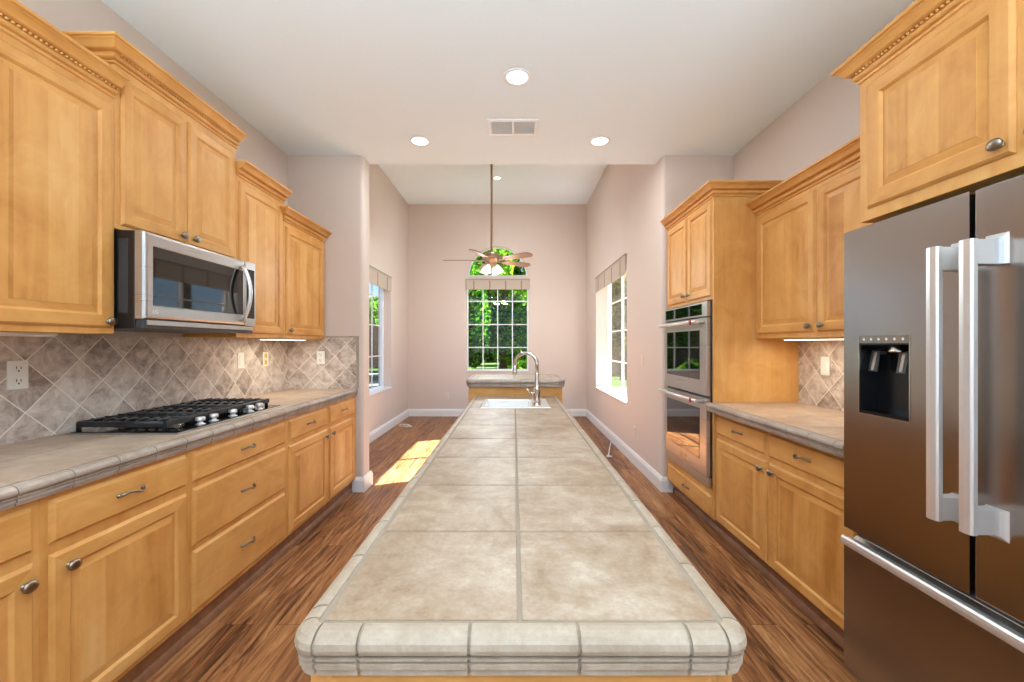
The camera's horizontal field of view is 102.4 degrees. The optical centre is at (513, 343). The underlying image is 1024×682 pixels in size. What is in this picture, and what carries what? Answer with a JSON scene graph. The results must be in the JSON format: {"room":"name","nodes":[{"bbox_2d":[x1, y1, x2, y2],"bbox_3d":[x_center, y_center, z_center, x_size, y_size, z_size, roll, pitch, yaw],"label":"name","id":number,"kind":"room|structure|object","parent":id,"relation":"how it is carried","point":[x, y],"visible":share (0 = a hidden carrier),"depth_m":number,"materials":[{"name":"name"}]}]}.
{"room":"kitchen","nodes":[
{"label":"kitchen","id":0,"kind":"room"},
{"bbox_2d":[17,0,287,338],"bbox_3d":[-2.150,-0.185,0.965,0.200,3.040,5.530,0,0,0],"label":"wall","id":1,"kind":"structure","parent":0,"point":[65,15],"depth_m":2.33,"materials":[{"name":"paint"}]},
{"bbox_2d":[0,0,129,336],"bbox_3d":[-1.845,-0.583,1.282,0.401,1.109,0.964,0,0,0],"label":"upper cabinet","id":2,"kind":"object","parent":1,"relation":"attached to","point":[57,96],"depth_m":1.52,"materials":[{"name":"brown wood"}]},
{"bbox_2d":[0,335,287,445],"bbox_3d":[-2.044,0.182,2.165,0.012,0.446,3.130,0,0,0],"label":"tile backsplash","id":3,"kind":"structure","parent":1,"relation":"attached to","point":[72,379],"depth_m":2.10,"materials":[{"name":"beige tile"}]},
{"bbox_2d":[7,360,27,389],"bbox_3d":[-2.034,0.127,1.690,0.007,0.117,0.072,0,0,0],"label":"wall outlet","id":4,"kind":"object","parent":3,"relation":"attached to","point":[17,371],"visible":1,"depth_m":1.69,"materials":[{"name":"white plastic"}]},
{"bbox_2d":[14,364,23,372],"bbox_3d":[-2.032,0.101,1.690,0.002,0.038,0.034,0,0,0],"label":"socket","id":5,"kind":"object","parent":4,"relation":"attached to","point":[18,368],"depth_m":1.69,"materials":[{"name":"white plastic"}]},
{"bbox_2d":[14,376,23,385],"bbox_3d":[-2.032,0.153,1.690,0.002,0.038,0.034,0,0,0],"label":"socket","id":6,"kind":"object","parent":4,"relation":"attached to","point":[18,380],"depth_m":1.69,"materials":[{"name":"white plastic"}]},
{"bbox_2d":[237,353,243,368],"bbox_3d":[-2.034,0.123,3.070,0.008,0.117,0.072,0,0,0],"label":"light switch","id":7,"kind":"object","parent":3,"relation":"attached to","point":[240,356],"visible":1,"depth_m":3.06,"materials":[{"name":"white plastic"}]},
{"bbox_2d":[263,352,267,365],"bbox_3d":[-2.034,0.123,3.375,0.007,0.117,0.072,0,0,0],"label":"wall outlet","id":8,"kind":"object","parent":3,"relation":"attached to","point":[265,354],"visible":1,"depth_m":3.37,"materials":[{"name":"white plastic"}]},
{"bbox_2d":[62,31,246,258],"bbox_3d":[-1.845,-0.893,2.118,0.401,0.793,0.841,0,0,0],"label":"upper cabinet","id":9,"kind":"object","parent":1,"relation":"attached to","point":[175,154],"visible":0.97,"depth_m":2.02,"materials":[{"name":"brown wood"}]},
{"bbox_2d":[114,230,254,332],"bbox_3d":[-1.782,-0.278,2.151,0.516,0.426,0.762,0,0,0],"label":"microwave","id":10,"kind":"object","parent":9,"relation":"attached to","point":[162,284],"visible":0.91,"depth_m":1.95,"materials":[{"name":"silver metal"}]},
{"bbox_2d":[182,160,292,337],"bbox_3d":[-1.845,-0.587,2.800,0.401,1.088,0.521,0,0,0],"label":"upper cabinet","id":11,"kind":"object","parent":1,"relation":"attached to","point":[259,197],"visible":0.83,"depth_m":2.79,"materials":[{"name":"brown wood"}]},
{"bbox_2d":[253,206,331,340],"bbox_3d":[-1.845,-0.516,3.336,0.401,0.977,0.772,0,0,0],"label":"upper cabinet","id":12,"kind":"object","parent":1,"relation":"attached to","point":[304,239],"depth_m":3.32,"materials":[{"name":"brown wood"}]},
{"bbox_2d":[288,156,368,476],"bbox_3d":[-1.808,-0.185,3.820,0.884,3.040,0.180,0,0,0],"label":"wall","id":13,"kind":"structure","parent":0,"point":[332,192],"depth_m":3.73,"materials":[{"name":"paint"}]},
{"bbox_2d":[288,336,358,388],"bbox_3d":[-1.720,0.166,3.723,0.636,0.478,0.014,0,0,0],"label":"tile backsplash","id":14,"kind":"structure","parent":13,"relation":"attached to","point":[340,370],"depth_m":3.72,"materials":[{"name":"beige tile"}]},
{"bbox_2d":[317,351,324,363],"bbox_3d":[-1.743,0.122,3.714,0.072,0.117,0.007,0,0,0],"label":"wall outlet","id":15,"kind":"object","parent":14,"relation":"attached to","point":[320,354],"visible":1,"depth_m":3.71,"materials":[{"name":"white plastic"}]},
{"bbox_2d":[352,471,372,491],"bbox_3d":[-1.653,1.268,3.820,0.614,0.134,0.220,0,0,0],"label":"baseboard","id":16,"kind":"structure","parent":13,"relation":"attached to","point":[360,484],"depth_m":3.71,"materials":[{"name":"white wood"}]},
{"bbox_2d":[369,164,407,432],"bbox_3d":[-2.060,-0.625,5.855,0.200,3.920,3.890,0,0,0],"label":"wall","id":17,"kind":"structure","parent":0,"point":[388,210],"depth_m":6.59,"materials":[{"name":"paint"}]},
{"bbox_2d":[369,284,383,390],"bbox_3d":[-2.100,-0.182,5.657,0.050,1.766,1.815,0,0,0],"label":"window","id":18,"kind":"structure","parent":17,"relation":"in","point":[381,297],"depth_m":6.52,"materials":[{"name":"white plastic"}]},
{"bbox_2d":[369,265,391,291],"bbox_3d":[-1.966,-0.943,5.657,0.056,0.235,1.803,0,0,0],"label":"roman shade","id":19,"kind":"object","parent":17,"relation":"attached to","point":[378,278],"visible":0.51,"depth_m":5.97,"materials":[{"name":"fabric"}]},
{"bbox_2d":[369,387,391,395],"bbox_3d":[-2.033,0.691,5.657,0.185,0.020,1.815,0,0,0],"label":"window sill","id":20,"kind":"structure","parent":17,"relation":"attached to","point":[381,389],"depth_m":6.03,"materials":[{"name":"white paint"}]},
{"bbox_2d":[369,409,408,442],"bbox_3d":[-1.950,1.268,5.765,0.020,0.134,3.710,0,0,0],"label":"baseboard","id":21,"kind":"structure","parent":17,"relation":"attached to","point":[385,427],"depth_m":6.32,"materials":[{"name":"white wood"}]},
{"bbox_2d":[378,164,606,203],"bbox_3d":[-0.275,-2.660,5.895,4.050,0.150,4.010,0,0,0],"label":"ceiling","id":22,"kind":"structure","parent":0,"point":[416,183],"depth_m":6.59,"materials":[{"name":"paint"}]},
{"bbox_2d":[443,164,532,275],"bbox_3d":[-0.372,-1.776,5.770,1.242,1.616,1.303,0,0,0],"label":"ceiling fan","id":23,"kind":"object","parent":22,"relation":"hanging from","point":[490,258],"visible":0.98,"depth_m":5.74,"materials":[{"name":"brown wood"}]},
{"bbox_2d":[493,176,501,179],"bbox_3d":[-0.260,-2.580,6.410,0.140,0.008,0.140,0,0,0],"label":"recessed light","id":24,"kind":"object","parent":22,"relation":"in","point":[494,177],"visible":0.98,"depth_m":6.41,"materials":[{"name":"white"}]},
{"bbox_2d":[408,204,586,408],"bbox_3d":[-0.280,-0.625,7.710,3.760,3.920,0.180,0,0,0],"label":"wall","id":25,"kind":"structure","parent":0,"point":[555,235],"depth_m":7.62,"materials":[{"name":"paint"}]},
{"bbox_2d":[408,409,585,415],"bbox_3d":[-0.307,1.268,7.610,3.305,0.134,0.020,0,0,0],"label":"baseboard","id":26,"kind":"structure","parent":25,"relation":"attached to","point":[412,412],"depth_m":7.60,"materials":[{"name":"white wood"}]},
{"bbox_2d":[467,290,527,369],"bbox_3d":[-0.305,-0.345,7.720,1.150,1.680,0.050,0,0,0],"label":"window","id":27,"kind":"structure","parent":25,"relation":"in","point":[468,301],"depth_m":7.71,"materials":[{"name":"white plastic"}]},
{"bbox_2d":[468,247,526,275],"bbox_3d":[-0.305,-1.535,7.720,1.100,0.550,0.050,0,0,0],"label":"window","id":28,"kind":"structure","parent":25,"relation":"in","point":[493,247],"depth_m":7.69,"materials":[{"name":"white plastic"}]},
{"bbox_2d":[466,370,528,370],"bbox_3d":[-0.305,0.495,7.673,1.150,0.024,0.145,0,0,0],"label":"window sill","id":29,"kind":"structure","parent":25,"relation":"attached to","point":[466,370],"depth_m":7.60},
{"bbox_2d":[466,279,529,289],"bbox_3d":[-0.300,-1.097,7.584,1.188,0.195,0.056,0,0,0],"label":"roman shade","id":30,"kind":"object","parent":25,"relation":"attached to","point":[471,284],"visible":1,"depth_m":7.56,"materials":[{"name":"fabric"}]},
{"bbox_2d":[146,416,859,681],"bbox_3d":[0.000,1.395,2.950,4.600,0.120,9.900,0,0,0],"label":"floor","id":31,"kind":"structure","parent":0,"point":[251,639],"depth_m":2.20,"materials":[{"name":"brown wood"}]},
{"bbox_2d":[0,499,39,681],"bbox_3d":[-1.716,0.899,0.953,0.648,0.872,0.586,0,0,0],"label":"base cabinet","id":32,"kind":"object","parent":31,"relation":"on","point":[19,525],"visible":1,"depth_m":1.19,"materials":[{"name":"brown wood"}]},
{"bbox_2d":[39,450,187,681],"bbox_3d":[-1.716,0.899,1.532,0.648,0.872,0.572,0,0,0],"label":"base cabinet","id":33,"kind":"object","parent":31,"relation":"on","point":[113,549],"visible":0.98,"depth_m":1.47,"materials":[{"name":"brown wood"}]},
{"bbox_2d":[181,418,285,645],"bbox_3d":[-1.716,0.899,2.208,0.648,0.872,0.780,0,0,0],"label":"base cabinet","id":34,"kind":"object","parent":31,"relation":"on","point":[237,483],"visible":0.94,"depth_m":2.09,"materials":[{"name":"brown wood"}]},
{"bbox_2d":[281,396,354,554],"bbox_3d":[-1.716,0.899,3.162,0.648,0.872,1.128,0,0,0],"label":"base cabinet","id":35,"kind":"object","parent":31,"relation":"on","point":[320,442],"visible":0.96,"depth_m":3.00,"materials":[{"name":"brown wood"}]},
{"bbox_2d":[0,389,357,510],"bbox_3d":[-1.729,0.433,2.164,0.638,0.060,3.128,0,0,0],"label":"countertop","id":36,"kind":"structure","parent":35,"relation":"on","point":[30,470],"depth_m":1.59,"materials":[{"name":"tile"}]},
{"bbox_2d":[65,398,282,434],"bbox_3d":[-1.752,0.373,2.259,0.505,0.063,0.842,0,0,0],"label":"gas cooktop","id":37,"kind":"object","parent":36,"relation":"in","point":[174,419],"visible":1,"depth_m":2.02,"materials":[{"name":"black metal"}]},
{"bbox_2d":[466,374,564,402],"bbox_3d":[0.012,0.804,3.455,0.780,1.062,0.530,0,0,0],"label":"raised bar counter","id":38,"kind":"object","parent":31,"relation":"on","point":[478,384],"depth_m":3.23,"materials":[{"name":"beige tile"}]},
{"bbox_2d":[311,674,731,681],"bbox_3d":[0.011,0.899,1.895,0.643,0.872,2.610,0,0,0],"label":"kitchen island","id":39,"kind":"object","parent":31,"relation":"on","point":[314,678],"visible":0.02,"depth_m":0.59,"materials":[{"name":"brown wood"}]},
{"bbox_2d":[294,396,746,674],"bbox_3d":[0.009,0.433,1.893,0.655,0.060,2.654,0,0,0],"label":"island countertop","id":40,"kind":"structure","parent":39,"relation":"on","point":[516,546],"depth_m":0.72,"materials":[{"name":"tile"}]},
{"bbox_2d":[480,399,550,407],"bbox_3d":[0.011,0.499,2.808,0.449,0.196,0.397,0,0,0],"label":"sink","id":41,"kind":"object","parent":40,"relation":"in","point":[488,403],"visible":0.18,"depth_m":2.98,"materials":[{"name":"white ceramic"}]},
{"bbox_2d":[512,351,540,405],"bbox_3d":[0.080,0.225,2.703,0.197,0.353,0.066,0,0,15],"label":"kitchen faucet","id":42,"kind":"object","parent":40,"relation":"on","point":[536,402],"visible":1,"depth_m":2.68,"materials":[{"name":"silver metal"}]},
{"bbox_2d":[660,180,797,535],"bbox_3d":[1.649,0.113,3.259,0.661,2.445,0.934,0,0,0],"label":"tall cabinet","id":43,"kind":"object","parent":31,"relation":"on","point":[711,234],"visible":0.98,"depth_m":2.86,"materials":[{"name":"brown wood"}]},
{"bbox_2d":[658,300,711,487],"bbox_3d":[1.591,0.350,3.292,0.618,1.310,0.820,0,0,0],"label":"double wall oven","id":44,"kind":"object","parent":43,"relation":"in","point":[688,329],"visible":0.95,"depth_m":3.16,"materials":[{"name":"silver metal"}]},
{"bbox_2d":[716,414,776,585],"bbox_3d":[1.668,0.899,2.564,0.615,0.872,0.585,0,0,0],"label":"base cabinet","id":45,"kind":"object","parent":31,"relation":"on","point":[742,450],"visible":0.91,"depth_m":2.50,"materials":[{"name":"brown wood"}]},
{"bbox_2d":[766,432,856,649],"bbox_3d":[1.668,0.899,1.970,0.615,0.872,0.604,0,0,0],"label":"base cabinet","id":46,"kind":"object","parent":31,"relation":"on","point":[806,483],"visible":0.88,"depth_m":1.95,"materials":[{"name":"brown wood"}]},
{"bbox_2d":[706,402,843,457],"bbox_3d":[1.657,0.433,2.263,0.653,0.060,1.190,0,0,0],"label":"countertop","id":47,"kind":"structure","parent":46,"relation":"on","point":[821,428],"depth_m":2.24,"materials":[{"name":"tile"}]},
{"bbox_2d":[840,174,1023,681],"bbox_3d":[1.597,0.448,1.181,0.756,1.775,0.913,0,0,0],"label":"refrigerator","id":48,"kind":"object","parent":31,"relation":"on","point":[934,293],"visible":1,"depth_m":1.25,"materials":[{"name":"grey metal"}]},
{"bbox_2d":[101,0,913,163],"bbox_3d":[0.000,-1.830,0.955,4.600,0.250,5.910,0,0,0],"label":"ceiling","id":49,"kind":"structure","parent":0,"point":[657,79],"depth_m":2.52,"materials":[{"name":"paint"}]},
{"bbox_2d":[409,136,430,146],"bbox_3d":[-0.790,-1.700,3.460,0.176,0.008,0.176,0,0,0],"label":"recessed light","id":50,"kind":"object","parent":49,"relation":"in","point":[420,141],"visible":1,"depth_m":3.46,"materials":[{"name":"white"}]},
{"bbox_2d":[487,119,538,136],"bbox_3d":[-0.007,-1.699,3.240,0.395,0.012,0.250,0,0,0],"label":"ceiling vent","id":51,"kind":"object","parent":49,"relation":"in","point":[496,127],"visible":1,"depth_m":3.23,"materials":[{"name":"white metal"}]},
{"bbox_2d":[503,68,530,85],"bbox_3d":[0.020,-1.700,2.630,0.176,0.008,0.176,0,0,0],"label":"recessed light","id":52,"kind":"object","parent":49,"relation":"in","point":[514,76],"visible":1,"depth_m":2.62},
{"bbox_2d":[589,136,609,146],"bbox_3d":[0.720,-1.700,3.460,0.176,0.008,0.176,0,0,0],"label":"recessed light","id":53,"kind":"object","parent":49,"relation":"in","point":[598,141],"visible":1,"depth_m":3.46,"materials":[{"name":"white"}]},
{"bbox_2d":[587,164,655,469],"bbox_3d":[1.472,-0.625,5.855,0.255,3.920,3.890,0,0,0],"label":"wall","id":54,"kind":"structure","parent":0,"point":[621,208],"depth_m":4.80,"materials":[{"name":"paint"}]},
{"bbox_2d":[595,254,626,292],"bbox_3d":[1.351,-0.958,5.832,0.056,0.245,1.823,0,0,0],"label":"roman shade","id":55,"kind":"object","parent":54,"relation":"attached to","point":[618,269],"visible":0.82,"depth_m":5.56,"materials":[{"name":"fabric"}]},
{"bbox_2d":[595,386,626,403],"bbox_3d":[1.445,0.705,5.832,0.240,0.020,1.835,0,0,0],"label":"window sill","id":56,"kind":"structure","parent":54,"relation":"attached to","point":[615,394],"depth_m":5.79,"materials":[{"name":"white paint"}]},
{"bbox_2d":[607,276,626,394],"bbox_3d":[1.540,-0.185,5.832,0.030,1.800,1.835,0,0,0],"label":"window","id":57,"kind":"structure","parent":54,"relation":"in","point":[622,330],"depth_m":5.84,"materials":[{"name":"white plastic"}]},
{"bbox_2d":[586,409,672,491],"bbox_3d":[1.377,1.268,5.665,0.105,0.134,3.910,0,0,0],"label":"baseboard","id":58,"kind":"structure","parent":54,"relation":"attached to","point":[662,484],"depth_m":4.49,"materials":[{"name":"white wood"}]},
{"bbox_2d":[656,156,732,488],"bbox_3d":[1.772,-0.185,3.820,0.855,3.040,0.180,0,0,0],"label":"wall","id":59,"kind":"structure","parent":0,"point":[678,178],"depth_m":3.73,"materials":[{"name":"paint"}]},
{"bbox_2d":[733,0,915,179],"bbox_3d":[2.092,-0.185,0.965,0.215,3.040,5.530,0,0,0],"label":"wall","id":60,"kind":"structure","parent":0,"point":[825,118],"depth_m":2.81,"materials":[{"name":"paint"}]},
{"bbox_2d":[746,135,871,340],"bbox_3d":[1.794,-0.497,2.279,0.371,0.951,1.158,0,0,0],"label":"upper cabinet","id":61,"kind":"object","parent":60,"relation":"attached to","point":[802,221],"depth_m":2.34,"materials":[{"name":"brown wood"}]},
{"bbox_2d":[798,340,843,411],"bbox_3d":[1.979,0.185,2.263,0.012,0.440,1.190,0,0,0],"label":"tile backsplash","id":62,"kind":"structure","parent":60,"relation":"attached to","point":[814,388],"depth_m":2.65,"materials":[{"name":"beige tile"}]},
{"bbox_2d":[821,357,829,375],"bbox_3d":[1.969,0.140,2.610,0.008,0.117,0.072,0,0,0],"label":"light switch","id":63,"kind":"object","parent":62,"relation":"attached to","point":[825,361],"visible":1,"depth_m":2.60,"materials":[{"name":"white plastic"}]},
{"bbox_2d":[830,0,1023,223],"bbox_3d":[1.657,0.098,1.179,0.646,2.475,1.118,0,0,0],"label":"upper cabinet","id":64,"kind":"object","parent":60,"relation":"attached to","point":[941,84],"visible":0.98,"depth_m":1.35,"materials":[{"name":"brown wood"}]},
{"label":"outside","id":65,"kind":"structure","parent":0,"visible":0},
{"bbox_2d":[369,357,626,393],"bbox_3d":[0.000,1.285,31.500,80.000,0.300,57.000,0,0,0],"label":"ground","id":66,"kind":"structure","parent":65,"point":[616,382],"depth_m":14.39,"materials":[{"name":"green plant"}]},
{"bbox_2d":[369,325,377,366],"bbox_3d":[-8.250,0.105,20.021,11.500,2.060,0.062,0,0,0],"label":"wooden fence","id":67,"kind":"object","parent":66,"relation":"on","point":[375,328],"visible":0.02,"depth_m":19.99,"materials":[{"name":"brown wood"}]},
{"bbox_2d":[369,296,377,324],"bbox_3d":[-8.805,-0.951,25.030,3.434,4.224,4.084,0,0,0],"label":"leafy tree","id":68,"kind":"object","parent":66,"relation":"on","point":[375,300],"visible":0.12,"depth_m":23.76,"materials":[{"name":"green plant"}]},
{"bbox_2d":[469,261,491,368],"bbox_3d":[-1.331,-0.633,11.030,1.479,3.594,1.671,0,0,0],"label":"leafy tree","id":69,"kind":"object","parent":66,"relation":"on","point":[475,308],"visible":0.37,"depth_m":10.62,"materials":[{"name":"green plant"}]},
{"bbox_2d":[470,249,500,368],"bbox_3d":[-1.538,-2.106,15.656,2.373,6.531,2.282,0,0,0],"label":"leafy tree","id":70,"kind":"object","parent":66,"relation":"on","point":[477,264],"visible":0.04,"depth_m":15.05,"materials":[{"name":"green plant"}]},
{"bbox_2d":[480,349,499,362],"bbox_3d":[-1.356,-0.159,25.599,2.800,2.777,2.773,0,0,0],"label":"bush","id":71,"kind":"object","parent":66,"relation":"on","point":[489,354],"visible":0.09,"depth_m":25.16,"materials":[{"name":"green plant"}]},
{"bbox_2d":[479,249,524,368],"bbox_3d":[-0.423,-0.974,13.108,1.918,4.273,1.837,0,0,0],"label":"leafy tree","id":72,"kind":"object","parent":66,"relation":"on","point":[504,308],"visible":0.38,"depth_m":12.83,"materials":[{"name":"green plant"}]},
{"bbox_2d":[488,249,524,362],"bbox_3d":[-0.245,-2.072,18.535,4.347,6.463,2.356,0,0,0],"label":"leafy tree","id":73,"kind":"object","parent":66,"relation":"on","point":[517,270],"visible":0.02,"depth_m":18.05,"materials":[{"name":"green plant"}]},
{"bbox_2d":[505,290,526,364],"bbox_3d":[0.641,-0.272,10.944,1.659,2.871,1.465,0,0,-43],"label":"leafy tree","id":74,"kind":"object","parent":66,"relation":"on","point":[520,331],"visible":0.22,"depth_m":10.79,"materials":[{"name":"green plant"}]},
{"bbox_2d":[507,359,526,368],"bbox_3d":[0.226,0.738,9.227,0.865,0.860,0.977,0,0,-27],"label":"bush","id":75,"kind":"object","parent":66,"relation":"on","point":[523,365],"visible":0.12,"depth_m":9.06,"materials":[{"name":"green plant"}]},
{"bbox_2d":[612,330,620,374],"bbox_3d":[7.100,0.280,15.021,9.800,1.709,0.062,0,0,0],"label":"wooden fence","id":76,"kind":"object","parent":66,"relation":"on","point":[616,356],"visible":0.02,"depth_m":14.99,"materials":[{"name":"brown wood"}]},
{"bbox_2d":[612,273,626,379],"bbox_3d":[3.552,-0.725,13.218,1.216,3.774,1.055,0,0,-44],"label":"leafy tree","id":77,"kind":"object","parent":66,"relation":"on","point":[616,290],"visible":0.44,"depth_m":13.09,"materials":[{"name":"green plant"}]},
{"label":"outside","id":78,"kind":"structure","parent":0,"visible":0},
{"bbox_2d":[369,381,377,388],"bbox_3d":[-5.750,1.120,8.200,6.500,0.030,8.400,0,0,0],"label":"pavement","id":79,"kind":"structure","parent":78,"point":[375,383],"depth_m":11.24,"materials":[{"name":"stone"}]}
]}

